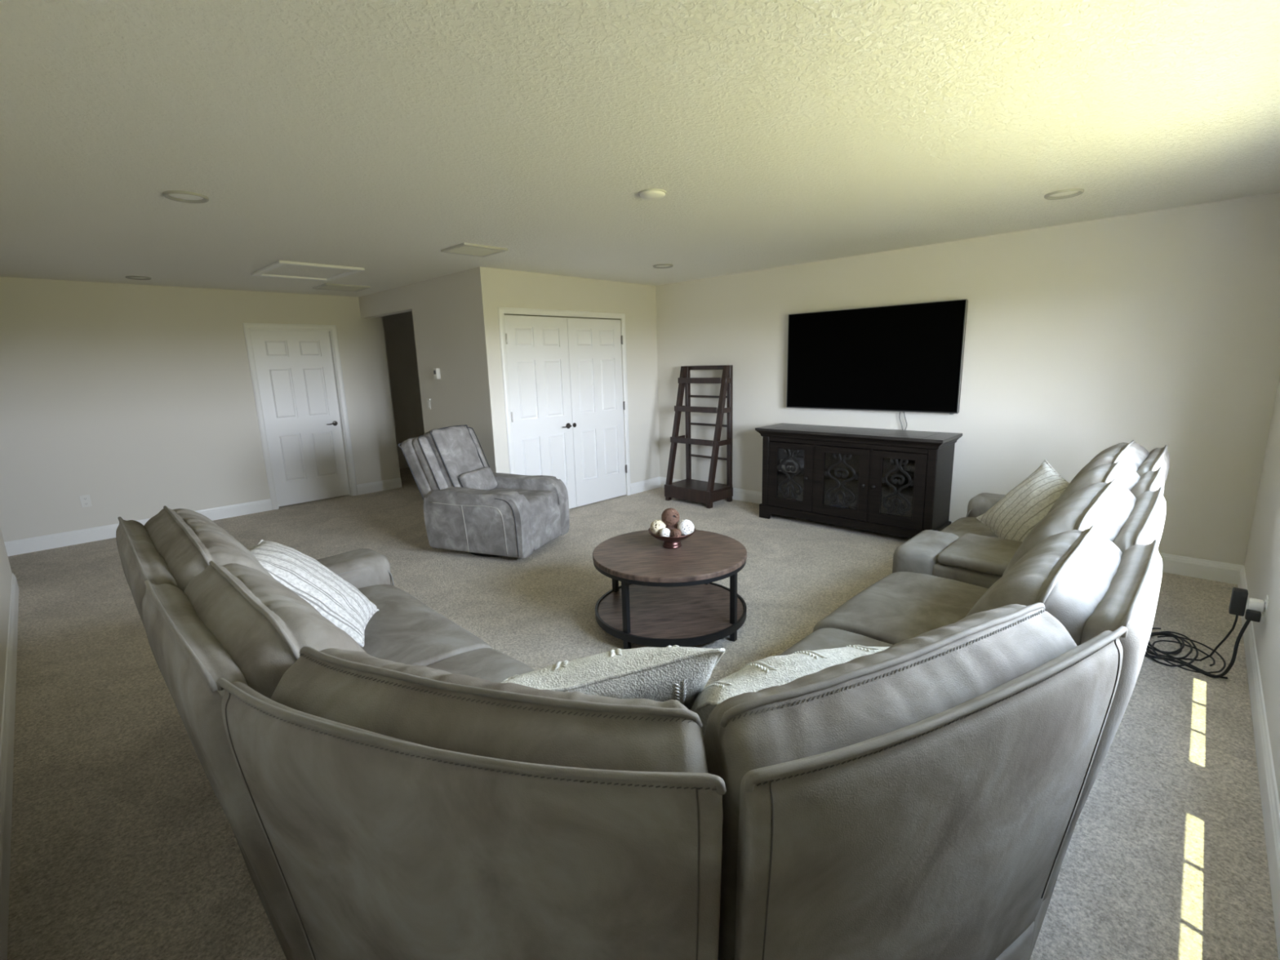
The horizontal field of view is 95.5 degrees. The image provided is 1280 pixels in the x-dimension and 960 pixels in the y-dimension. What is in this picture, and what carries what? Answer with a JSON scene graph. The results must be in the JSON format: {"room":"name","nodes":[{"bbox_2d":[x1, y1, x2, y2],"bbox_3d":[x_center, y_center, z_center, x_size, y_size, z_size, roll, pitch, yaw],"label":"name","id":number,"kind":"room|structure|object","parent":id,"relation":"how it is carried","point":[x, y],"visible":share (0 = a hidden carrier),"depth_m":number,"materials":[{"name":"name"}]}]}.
{"room":"living room","nodes":[
{"label":"living room","id":0,"kind":"room"},
{"bbox_2d":[0,528,12,738],"bbox_3d":[-2.404,0.038,1.850,6.635,2.440,0.120,9,16,43],"label":"wall","id":1,"kind":"structure","parent":0,"point":[6,574],"depth_m":3.46,"materials":[{"name":"white paint"}]},
{"bbox_2d":[0,573,18,959],"bbox_3d":[-2.330,1.156,2.131,6.649,0.134,0.014,9,16,43],"label":"baseboard","id":2,"kind":"structure","parent":1,"relation":"attached to","point":[7,729],"depth_m":2.27,"materials":[{"name":"white wood"}]},
{"bbox_2d":[0,276,399,542],"bbox_3d":[-5.401,-0.607,5.462,0.120,2.440,6.115,9,16,43],"label":"wall","id":3,"kind":"structure","parent":0,"point":[138,400],"depth_m":5.80,"materials":[{"name":"white paint"}]},
{"bbox_2d":[79,494,92,507],"bbox_3d":[-5.328,0.203,5.584,0.009,0.116,0.072,9,16,43],"label":"wall outlet","id":4,"kind":"object","parent":3,"relation":"attached to","point":[85,500],"visible":1,"depth_m":5.58,"materials":[{"name":"white plastic"}]},
{"bbox_2d":[4,498,272,556],"bbox_3d":[-5.807,0.645,5.149,0.014,0.134,4.465,9,16,43],"label":"baseboard","id":5,"kind":"structure","parent":3,"relation":"attached to","point":[36,544],"depth_m":5.63,"materials":[{"name":"white wood"}]},
{"bbox_2d":[242,322,357,510],"bbox_3d":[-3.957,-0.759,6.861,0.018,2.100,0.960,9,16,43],"label":"trim","id":6,"kind":"structure","parent":3,"relation":"attached to","point":[246,326],"depth_m":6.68,"materials":[{"name":"white"}]},
{"bbox_2d":[251,329,350,506],"bbox_3d":[-3.995,-0.737,6.904,0.092,2.018,0.814,9,16,43],"label":"door","id":7,"kind":"structure","parent":3,"relation":"in","point":[295,370],"depth_m":6.90,"materials":[{"name":"white wood"}]},
{"bbox_2d":[356,477,401,494],"bbox_3d":[-3.401,0.080,7.596,0.014,0.134,0.570,9,16,43],"label":"baseboard","id":8,"kind":"structure","parent":3,"relation":"attached to","point":[374,486],"depth_m":7.58,"materials":[{"name":"white"}]},
{"bbox_2d":[382,311,424,468],"bbox_3d":[-5.792,-0.940,7.160,0.120,2.440,7.830,9,16,43],"label":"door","id":9,"kind":"structure","parent":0,"point":[398,328],"depth_m":9.15,"materials":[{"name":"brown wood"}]},
{"bbox_2d":[358,268,488,466],"bbox_3d":[-2.419,-0.906,6.511,2.680,2.440,0.120,9,16,43],"label":"wall","id":10,"kind":"structure","parent":0,"point":[443,308],"depth_m":5.90,"materials":[{"name":"white paint"}]},
{"bbox_2d":[426,398,431,409],"bbox_3d":[-2.301,-0.826,6.321,0.072,0.116,0.010,9,16,43],"label":"light switch","id":11,"kind":"object","parent":10,"relation":"attached to","point":[428,406],"visible":1,"depth_m":6.31,"materials":[{"name":"white plastic"}]},
{"bbox_2d":[433,368,440,378],"bbox_3d":[-2.113,-1.107,6.046,0.070,0.110,0.046,9,16,43],"label":"thermostat","id":12,"kind":"object","parent":10,"relation":"attached to","point":[437,375],"visible":1,"depth_m":6.02,"materials":[{"name":"white plastic"}]},
{"bbox_2d":[472,266,659,495],"bbox_3d":[-0.595,-0.933,6.384,0.120,2.440,2.473,9,16,43],"label":"wall","id":13,"kind":"structure","parent":0,"point":[494,288],"depth_m":6.11,"materials":[{"name":"white paint"}]},
{"bbox_2d":[504,315,576,508],"bbox_3d":[-0.987,-0.626,5.925,0.092,2.018,0.772,9,16,43],"label":"door","id":14,"kind":"structure","parent":13,"relation":"in","point":[537,347],"depth_m":5.89,"materials":[{"name":"white wood"}]},
{"bbox_2d":[497,306,631,495],"bbox_3d":[-0.714,-0.718,6.194,0.018,2.100,1.665,9,16,43],"label":"trim","id":15,"kind":"structure","parent":13,"relation":"attached to","point":[501,310],"depth_m":5.74,"materials":[{"name":"white"}]},
{"bbox_2d":[566,317,626,506],"bbox_3d":[-0.459,-0.754,6.485,0.060,2.018,0.782,9,16,43],"label":"door","id":16,"kind":"structure","parent":13,"relation":"in","point":[594,345],"depth_m":6.46,"materials":[{"name":"white wood"}]},
{"bbox_2d":[630,476,660,494],"bbox_3d":[0.073,0.066,7.164,0.014,0.134,0.535,9,16,43],"label":"baseboard","id":17,"kind":"structure","parent":13,"relation":"attached to","point":[652,483],"depth_m":7.15,"materials":[{"name":"white wood"}]},
{"bbox_2d":[0,0,1279,297],"bbox_3d":[-2.282,-1.642,3.724,9.710,0.100,8.320,9,16,43],"label":"ceiling","id":18,"kind":"structure","parent":0,"point":[380,137],"depth_m":2.23,"materials":[{"name":"white paint"}]},
{"bbox_2d":[125,275,151,279],"bbox_3d":[-4.544,-1.830,5.264,0.180,0.013,0.180,9,16,43],"label":"recessed light","id":19,"kind":"object","parent":18,"relation":"in","point":[135,277],"visible":1,"depth_m":5.27,"materials":[{"name":"grey plastic"}]},
{"bbox_2d":[162,190,208,203],"bbox_3d":[-2.281,-1.421,2.920,0.186,0.013,0.186,9,16,43],"label":"recessed light","id":20,"kind":"object","parent":18,"relation":"in","point":[175,195],"visible":1,"depth_m":2.92,"materials":[{"name":"grey plastic"}]},
{"bbox_2d":[251,260,364,281],"bbox_3d":[-2.962,-1.853,5.174,0.840,0.022,0.670,9,16,43],"label":"attic hatch","id":21,"kind":"object","parent":18,"relation":"attached to","point":[279,268],"visible":1,"depth_m":5.15,"materials":[{"name":"white"}]},
{"bbox_2d":[312,283,370,291],"bbox_3d":[-3.200,-2.064,6.234,0.400,0.016,0.450,9,16,43],"label":"ceiling vent","id":22,"kind":"object","parent":18,"relation":"in","point":[333,286],"visible":1,"depth_m":6.19,"materials":[{"name":"grey metal"}]},
{"bbox_2d":[440,242,507,257],"bbox_3d":[-1.267,-1.758,4.447,0.350,0.016,0.370,9,16,43],"label":"ceiling vent","id":23,"kind":"object","parent":18,"relation":"in","point":[464,248],"visible":1,"depth_m":4.41,"materials":[{"name":"grey metal"}]},
{"bbox_2d":[638,188,666,199],"bbox_3d":[0.067,-1.518,3.103,0.148,0.030,0.148,9,16,43],"label":"smoke detector","id":24,"kind":"object","parent":18,"relation":"attached to","point":[651,193],"visible":1,"depth_m":3.06,"materials":[{"name":"white plastic"}]},
{"bbox_2d":[653,263,673,268],"bbox_3d":[0.217,-2.008,5.460,0.190,0.013,0.190,9,16,43],"label":"recessed light","id":25,"kind":"object","parent":18,"relation":"in","point":[661,265],"visible":1,"depth_m":5.46,"materials":[{"name":"grey plastic"}]},
{"bbox_2d":[1044,188,1084,199],"bbox_3d":[2.439,-1.644,3.344,0.186,0.013,0.186,9,16,43],"label":"recessed light","id":26,"kind":"object","parent":18,"relation":"in","point":[1064,193],"visible":1,"depth_m":3.34,"materials":[{"name":"grey plastic"}]},
{"bbox_2d":[7,467,1278,959],"bbox_3d":[-2.210,0.837,4.226,9.710,0.080,8.320,9,16,43],"label":"floor","id":27,"kind":"structure","parent":0,"point":[123,846],"depth_m":2.46,"materials":[{"name":"carpet"}]},
{"bbox_2d":[397,424,569,558],"bbox_3d":[-1.332,0.062,5.076,1.179,1.051,0.821,3,12,20],"label":"recliner chair","id":28,"kind":"object","parent":27,"relation":"on","point":[474,509],"visible":1,"depth_m":4.82,"materials":[{"name":"fabric"}]},
{"bbox_2d":[422,426,484,487],"bbox_3d":[-1.599,-0.133,5.134,0.398,0.676,0.490,3,12,20],"label":"cushion","id":29,"kind":"object","parent":28,"relation":"on","point":[455,450],"depth_m":4.99,"materials":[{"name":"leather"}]},
{"bbox_2d":[458,466,497,489],"bbox_3d":[-1.418,0.014,5.099,0.150,0.206,0.400,3,12,20],"label":"lumbar pillow","id":30,"kind":"object","parent":28,"relation":"on","point":[475,477],"depth_m":5.06,"materials":[{"name":"fabric"}]},
{"bbox_2d":[490,488,557,515],"bbox_3d":[-1.149,0.204,5.040,0.774,0.183,0.483,3,12,20],"label":"seat cushion","id":31,"kind":"object","parent":28,"relation":"on","point":[540,501],"depth_m":4.96,"materials":[{"name":"fabric"}]},
{"bbox_2d":[115,440,1169,959],"bbox_3d":[0.442,0.424,2.929,3.216,1.054,4.388,9,16,43],"label":"sectional sofa","id":32,"kind":"object","parent":27,"relation":"on","point":[924,796],"visible":1,"depth_m":0.93,"materials":[{"name":"leather"}]},
{"bbox_2d":[143,508,274,591],"bbox_3d":[-1.494,0.449,2.075,0.969,0.642,0.350,9,16,43],"label":"cushion","id":33,"kind":"object","parent":32,"relation":"on","point":[180,544],"depth_m":1.80,"materials":[{"name":"leather"}]},
{"bbox_2d":[183,563,366,698],"bbox_3d":[-0.879,0.552,1.470,0.727,0.644,0.342,9,16,43],"label":"cushion","id":34,"kind":"object","parent":32,"relation":"on","point":[250,627],"depth_m":1.22,"materials":[{"name":"leather"}]},
{"bbox_2d":[248,539,378,647],"bbox_3d":[-1.248,0.409,2.186,0.415,0.453,0.598,-6,12,-19],"label":"throw pillow","id":35,"kind":"object","parent":32,"relation":"on","point":[335,598],"visible":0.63,"depth_m":2.08,"materials":[{"name":"white fabric"}]},
{"bbox_2d":[357,584,493,666],"bbox_3d":[-1.190,0.841,2.447,0.987,0.454,0.826,9,16,43],"label":"seat cushion","id":36,"kind":"object","parent":32,"relation":"on","point":[404,629],"depth_m":2.37,"materials":[{"name":"leather"}]},
{"bbox_2d":[426,648,534,682],"bbox_3d":[-0.583,0.944,1.851,0.724,0.456,0.809,9,16,43],"label":"seat cushion","id":37,"kind":"object","parent":32,"relation":"on","point":[491,664],"depth_m":2.11,"materials":[{"name":"leather"}]},
{"bbox_2d":[271,648,708,773],"bbox_3d":[-0.243,0.620,1.051,0.771,0.609,0.537,9,16,43],"label":"cushion","id":38,"kind":"object","parent":32,"relation":"on","point":[342,711],"depth_m":0.88,"materials":[{"name":"leather"}]},
{"bbox_2d":[502,644,724,710],"bbox_3d":[-0.075,0.546,1.432,0.552,0.426,0.382,-3,11,-5],"label":"throw pillow","id":39,"kind":"object","parent":32,"relation":"on","point":[677,673],"visible":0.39,"depth_m":1.25,"materials":[{"name":"white fabric"}]},
{"bbox_2d":[690,644,889,739],"bbox_3d":[0.347,0.552,1.413,0.538,0.399,0.386,-5,12,-17],"label":"throw pillow","id":40,"kind":"object","parent":32,"relation":"on","point":[775,670],"visible":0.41,"depth_m":1.26,"materials":[{"name":"white fabric"}]},
{"bbox_2d":[779,627,893,655],"bbox_3d":[0.769,0.888,1.938,0.812,0.453,0.684,9,16,43],"label":"seat cushion","id":41,"kind":"object","parent":32,"relation":"on","point":[825,637],"depth_m":2.20,"materials":[{"name":"leather"}]},
{"bbox_2d":[703,604,1077,959],"bbox_3d":[0.454,0.585,1.109,0.504,0.612,0.805,9,16,43],"label":"cushion","id":42,"kind":"object","parent":32,"relation":"on","point":[923,788],"depth_m":0.90,"materials":[{"name":"leather"}]},
{"bbox_2d":[812,571,988,644],"bbox_3d":[1.282,0.762,2.494,0.807,0.451,0.792,9,16,43],"label":"seat cushion","id":43,"kind":"object","parent":32,"relation":"on","point":[900,606],"depth_m":2.48,"materials":[{"name":"leather"}]},
{"bbox_2d":[941,516,998,537],"bbox_3d":[2.147,0.547,3.429,0.809,0.452,0.788,9,16,43],"label":"seat cushion","id":44,"kind":"object","parent":32,"relation":"on","point":[971,525],"depth_m":3.59,"materials":[{"name":"leather"}]},
{"bbox_2d":[976,459,1069,542],"bbox_3d":[2.108,0.169,3.118,0.301,0.505,0.568,-1,11,3],"label":"throw pillow","id":45,"kind":"object","parent":32,"relation":"on","point":[1015,515],"visible":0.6,"depth_m":3.10,"materials":[{"name":"beige fabric"}]},
{"bbox_2d":[965,528,1122,645],"bbox_3d":[1.050,0.475,1.565,0.340,0.640,0.687,9,16,43],"label":"cushion","id":46,"kind":"object","parent":32,"relation":"on","point":[1077,575],"depth_m":1.33,"materials":[{"name":"leather"}]},
{"bbox_2d":[1002,480,1136,576],"bbox_3d":[1.561,0.349,2.123,0.344,0.642,0.794,9,16,43],"label":"cushion","id":47,"kind":"object","parent":32,"relation":"on","point":[1111,507],"depth_m":1.87,"materials":[{"name":"leather"}]},
{"bbox_2d":[1047,462,1140,514],"bbox_3d":[1.995,0.241,2.593,0.341,0.642,0.457,9,16,43],"label":"cushion","id":48,"kind":"object","parent":32,"relation":"on","point":[1125,475],"depth_m":2.43,"materials":[{"name":"leather"}]},
{"bbox_2d":[1067,441,1149,486],"bbox_3d":[2.428,0.135,3.057,0.345,0.646,0.790,9,16,43],"label":"cushion","id":49,"kind":"object","parent":32,"relation":"on","point":[1135,455],"depth_m":2.82,"materials":[{"name":"leather"}]},
{"bbox_2d":[592,529,746,648],"bbox_3d":[0.180,0.640,3.495,0.910,0.460,0.910,-3,12,-8],"label":"coffee table","id":50,"kind":"object","parent":27,"relation":"on","point":[664,597],"visible":0.97,"depth_m":3.32,"materials":[{"name":"brown wood"}]},
{"bbox_2d":[597,583,744,639],"bbox_3d":[0.184,0.772,3.522,0.882,0.020,0.882,-3,12,-8],"label":"shelf","id":51,"kind":"object","parent":50,"relation":"attached to","point":[700,611],"depth_m":3.42,"materials":[{"name":"brown wood"}]},
{"bbox_2d":[647,523,695,548],"bbox_3d":[0.192,0.351,3.506,0.290,0.102,0.290,9,16,43],"label":"pedestal bowl","id":52,"kind":"object","parent":50,"relation":"on","point":[674,542],"visible":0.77,"depth_m":3.43,"materials":[{"name":"brown metal"}]},
{"bbox_2d":[649,519,666,535],"bbox_3d":[0.109,0.286,3.498,0.096,0.096,0.096,9,16,43],"label":"ball","id":53,"kind":"object","parent":52,"relation":"in","point":[656,526],"visible":0.85,"depth_m":3.47,"materials":[{"name":"beige"}]},
{"bbox_2d":[659,528,670,537],"bbox_3d":[0.149,0.317,3.441,0.067,0.067,0.067,9,16,43],"label":"ball","id":54,"kind":"object","parent":52,"relation":"in","point":[664,531],"visible":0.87,"depth_m":3.42,"materials":[{"name":"beige"}]},
{"bbox_2d":[665,524,675,531],"bbox_3d":[0.183,0.302,3.492,0.076,0.075,0.075,9,16,43],"label":"ball","id":55,"kind":"object","parent":52,"relation":"in","point":[670,527],"visible":0.37,"depth_m":3.47,"materials":[{"name":"brown"}]},
{"bbox_2d":[661,507,679,525],"bbox_3d":[0.183,0.224,3.502,0.111,0.111,0.111,9,16,43],"label":"ball","id":56,"kind":"object","parent":55,"relation":"on","point":[670,516],"visible":0.98,"depth_m":3.46,"materials":[{"name":"brown"}]},
{"bbox_2d":[670,528,681,537],"bbox_3d":[0.210,0.320,3.427,0.069,0.069,0.069,9,16,43],"label":"ball","id":57,"kind":"object","parent":52,"relation":"in","point":[674,532],"visible":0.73,"depth_m":3.40,"materials":[{"name":"brown"}]},
{"bbox_2d":[677,519,693,535],"bbox_3d":[0.272,0.285,3.469,0.100,0.101,0.100,9,16,43],"label":"ball","id":58,"kind":"object","parent":52,"relation":"in","point":[686,526],"visible":0.91,"depth_m":3.43,"materials":[{"name":"beige"}]},
{"bbox_2d":[664,364,733,508],"bbox_3d":[0.641,-0.499,6.431,0.654,1.500,0.427,9,16,43],"label":"ladder shelf","id":59,"kind":"object","parent":27,"relation":"on","point":[689,489],"visible":1,"depth_m":6.40,"materials":[{"name":"brown wood"}]},
{"bbox_2d":[670,436,713,446],"bbox_3d":[0.563,-0.426,6.404,0.596,0.062,0.016,9,16,43],"label":"shelf","id":60,"kind":"object","parent":59,"relation":"on","point":[673,440],"depth_m":6.40,"materials":[{"name":"brown wood"}]},
{"bbox_2d":[674,405,717,413],"bbox_3d":[0.608,-0.777,6.391,0.596,0.062,0.016,9,16,43],"label":"shelf","id":61,"kind":"object","parent":59,"relation":"on","point":[677,409],"depth_m":6.38,"materials":[{"name":"brown wood"}]},
{"bbox_2d":[677,377,721,383],"bbox_3d":[0.648,-1.092,6.380,0.596,0.062,0.016,9,16,43],"label":"shelf","id":62,"kind":"object","parent":59,"relation":"on","point":[681,380],"depth_m":6.36,"materials":[{"name":"brown wood"}]},
{"bbox_2d":[725,377,730,383],"bbox_3d":[0.937,-1.056,6.179,0.012,0.055,0.089,9,16,43],"label":"tray","id":63,"kind":"object","parent":59,"relation":"on","point":[727,380],"depth_m":6.17,"materials":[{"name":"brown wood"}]},
{"bbox_2d":[755,422,962,538],"bbox_3d":[1.915,-0.006,5.328,1.694,0.900,0.506,9,16,43],"label":"media cabinet","id":64,"kind":"object","parent":27,"relation":"on","point":[897,482],"visible":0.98,"depth_m":5.13,"materials":[{"name":"brown wood"}]},
{"bbox_2d":[779,463,804,472],"bbox_3d":[1.511,-0.125,5.694,0.190,0.059,0.253,9,16,43],"label":"cable box","id":65,"kind":"object","parent":64,"relation":"on","point":[802,465],"visible":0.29,"depth_m":5.60,"materials":[{"name":"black plastic"}]},
{"bbox_2d":[780,457,804,466],"bbox_3d":[1.495,-0.179,5.675,0.160,0.054,0.223,9,16,43],"label":"router","id":66,"kind":"object","parent":65,"relation":"on","point":[801,460],"visible":0.38,"depth_m":5.62,"materials":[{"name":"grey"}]},
{"bbox_2d":[795,488,803,501],"bbox_3d":[1.631,0.179,5.638,0.130,0.169,0.243,9,16,43],"label":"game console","id":67,"kind":"object","parent":64,"relation":"in","point":[800,497],"visible":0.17,"depth_m":5.56,"materials":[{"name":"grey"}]},
{"bbox_2d":[828,501,848,508],"bbox_3d":[1.842,0.264,5.415,0.120,0.079,0.213,9,16,43],"label":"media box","id":68,"kind":"object","parent":64,"relation":"in","point":[839,504],"visible":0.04,"depth_m":5.38,"materials":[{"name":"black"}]},
{"bbox_2d":[777,468,913,489],"bbox_3d":[1.949,-0.029,5.361,1.530,0.020,0.378,9,16,43],"label":"shelf","id":69,"kind":"object","parent":64,"relation":"attached to","point":[832,472],"depth_m":5.27,"materials":[{"name":"brown wood"}]},
{"bbox_2d":[1146,631,1227,679],"bbox_3d":[2.748,0.881,2.992,0.206,0.035,0.451,1,12,15],"label":"coiled cable","id":70,"kind":"object","parent":27,"relation":"on","point":[1180,650],"visible":0.78,"depth_m":2.99,"materials":[{"name":"black plastic"}]},
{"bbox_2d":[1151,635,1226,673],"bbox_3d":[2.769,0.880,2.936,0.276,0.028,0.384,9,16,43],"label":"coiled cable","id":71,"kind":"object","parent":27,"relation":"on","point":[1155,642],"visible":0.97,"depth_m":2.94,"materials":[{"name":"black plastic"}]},
{"bbox_2d":[1145,615,1238,666],"bbox_3d":[2.768,0.741,3.026,0.292,0.298,0.417,1,12,14],"label":"coiled cable","id":72,"kind":"object","parent":27,"relation":"on","point":[1148,651],"visible":0.62,"depth_m":2.93,"materials":[{"name":"black plastic"}]},
{"bbox_2d":[1144,608,1261,677],"bbox_3d":[2.653,0.727,2.966,0.192,0.364,0.683,-5,12,-16],"label":"power cord","id":73,"kind":"object","parent":27,"relation":"on","point":[1251,615],"visible":0.69,"depth_m":2.69,"materials":[{"name":"black plastic"}]},
{"bbox_2d":[655,191,1279,565],"bbox_3d":[2.178,-0.806,5.359,5.310,2.440,0.120,9,16,43],"label":"wall","id":74,"kind":"structure","parent":0,"point":[1156,329],"depth_m":4.28,"materials":[{"name":"white paint"}]},
{"bbox_2d":[786,298,968,414],"bbox_3d":[2.062,-1.084,5.260,1.577,0.916,0.088,9,16,43],"label":"television","id":75,"kind":"object","parent":74,"relation":"attached to","point":[908,357],"visible":1,"depth_m":5.14,"materials":[{"name":"glass screen"},{"name":"black plastic"}]},
{"bbox_2d":[659,476,1243,584],"bbox_3d":[2.110,0.326,5.591,5.160,0.134,0.014,9,16,43],"label":"baseboard","id":76,"kind":"structure","parent":74,"relation":"attached to","point":[1215,571],"depth_m":4.00,"materials":[{"name":"white"}]},
{"bbox_2d":[1244,375,1279,804],"bbox_3d":[1.161,0.173,0.671,0.150,2.440,8.200,9,16,43],"label":"wall","id":77,"kind":"structure","parent":0,"point":[1262,560],"depth_m":2.84,"materials":[{"name":"white paint"}]},
{"bbox_2d":[1228,586,1264,616],"bbox_3d":[2.847,0.586,2.726,0.105,0.120,0.110,9,16,43],"label":"power adapter","id":78,"kind":"object","parent":77,"relation":"attached to","point":[1238,599],"visible":0.99,"depth_m":2.73,"materials":[{"name":"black plastic"}]},
{"bbox_2d":[1237,565,1279,959],"bbox_3d":[2.015,1.086,1.851,0.014,0.134,5.655,9,16,43],"label":"baseboard","id":79,"kind":"structure","parent":77,"relation":"attached to","point":[1270,804],"depth_m":2.06,"materials":[{"name":"white"}]},
{"bbox_2d":[1262,595,1269,622],"bbox_3d":[2.871,0.592,2.668,0.009,0.116,0.072,9,16,43],"label":"wall outlet","id":80,"kind":"object","parent":77,"relation":"attached to","point":[1267,600],"visible":0.97,"depth_m":2.65,"materials":[{"name":"white plastic"}]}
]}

